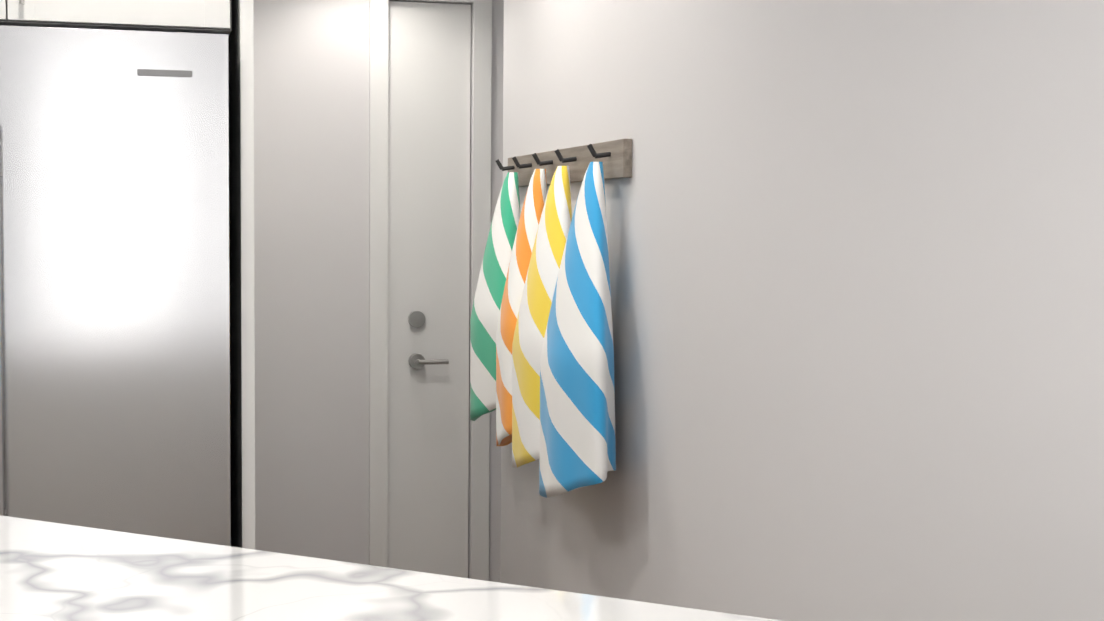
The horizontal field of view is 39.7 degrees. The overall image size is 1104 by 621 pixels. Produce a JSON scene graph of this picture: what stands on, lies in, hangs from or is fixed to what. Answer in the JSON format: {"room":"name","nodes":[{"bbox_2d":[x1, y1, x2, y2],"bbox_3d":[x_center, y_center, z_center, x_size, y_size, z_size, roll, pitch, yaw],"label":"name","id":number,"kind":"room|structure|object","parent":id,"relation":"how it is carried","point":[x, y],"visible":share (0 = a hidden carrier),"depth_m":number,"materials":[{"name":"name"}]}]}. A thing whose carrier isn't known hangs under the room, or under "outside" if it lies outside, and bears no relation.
{"room":"kitchen","nodes":[
{"label":"kitchen","id":0,"kind":"room"},
{"bbox_2d":[228,0,254,549],"bbox_3d":[-0.889,-0.145,4.232,0.030,2.420,1.390,0,3,-15],"label":"panel","id":1,"kind":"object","parent":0,"point":[241,263],"depth_m":3.59,"materials":[{"name":"white paint"}]},
{"bbox_2d":[253,0,503,582],"bbox_3d":[0.050,-0.093,4.924,2.140,2.250,0.790,0,3,-15],"label":"wall","id":2,"kind":"structure","parent":0,"point":[311,190],"depth_m":4.99,"materials":[{"name":"white paint"}]},
{"bbox_2d":[369,0,491,580],"bbox_3d":[-0.409,-0.031,5.101,0.405,2.100,0.098,0,3,-15],"label":"door","id":3,"kind":"structure","parent":2,"relation":"attached to","point":[419,158],"depth_m":5.09,"materials":[{"name":"white"}]},
{"bbox_2d":[500,0,1103,620],"bbox_3d":[0.772,0.031,1.391,0.120,2.420,6.650,0,3,-15],"label":"wall","id":4,"kind":"structure","parent":0,"point":[856,266],"depth_m":2.38,"materials":[{"name":"white paint"}]},
{"bbox_2d":[496,139,631,186],"bbox_3d":[-0.003,-0.366,3.882,0.075,0.085,1.100,0,3,-15],"label":"hooks","id":5,"kind":"object","parent":4,"relation":"attached to","point":[614,157],"visible":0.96,"depth_m":3.70,"materials":[{"name":"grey wood"}]},
{"bbox_2d":[470,172,519,420],"bbox_3d":[-0.155,-0.031,4.196,0.136,0.697,0.385,0,3,-15],"label":"hanging towel","id":6,"kind":"object","parent":5,"relation":"hanging from","point":[487,302],"visible":0.69,"depth_m":4.13,"materials":[{"name":"multicoloured fabric"}]},
{"bbox_2d":[496,169,546,445],"bbox_3d":[-0.071,-0.001,3.904,0.134,0.722,0.268,0,3,-15],"label":"hanging towel","id":7,"kind":"object","parent":5,"relation":"hanging from","point":[530,216],"visible":0.44,"depth_m":3.87,"materials":[{"name":"multicoloured fabric"}]},
{"bbox_2d":[512,166,571,466],"bbox_3d":[-0.012,0.025,3.678,0.133,0.747,0.394,0,3,-15],"label":"hanging towel","id":8,"kind":"object","parent":5,"relation":"hanging from","point":[542,275],"visible":0.71,"depth_m":3.64,"materials":[{"name":"multicoloured fabric"}]},
{"bbox_2d":[539,162,615,497],"bbox_3d":[0.061,0.054,3.411,0.133,0.772,0.418,0,3,-15],"label":"hanging towel","id":9,"kind":"object","parent":5,"relation":"hanging from","point":[577,422],"visible":1,"depth_m":3.33,"materials":[{"name":"multicoloured fabric"}]},
{"bbox_3d":[-0.463,1.233,1.935,4.700,0.060,8.200,0,3,-15],"label":"floor","id":10,"kind":"structure","parent":0,"visible":0},
{"bbox_2d":[0,25,230,545],"bbox_3d":[-1.270,0.226,3.695,0.930,1.735,0.752,0,3,-15],"label":"fridge","id":11,"kind":"object","parent":10,"relation":"on","point":[114,302],"visible":0.85,"depth_m":3.43,"materials":[{"name":"grey metal"}]},
{"bbox_2d":[0,0,230,35],"bbox_3d":[-1.299,-0.070,3.737,0.985,2.320,0.674,0,3,-15],"label":"tall cabinet","id":12,"kind":"object","parent":10,"relation":"on","point":[201,16],"visible":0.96,"depth_m":3.49,"materials":[{"name":"white"}]},
{"bbox_3d":[0.071,0.861,0.542,1.678,0.851,4.080,0,3,-15],"label":"cabinet","id":13,"kind":"object","parent":10,"relation":"on","visible":0},
{"bbox_2d":[0,515,780,620],"bbox_3d":[0.079,0.399,0.542,1.656,0.067,4.129,0,3,-15],"label":"countertop","id":14,"kind":"structure","parent":13,"relation":"on","point":[50,571],"depth_m":1.64,"materials":[{"name":"stone"}]}
]}

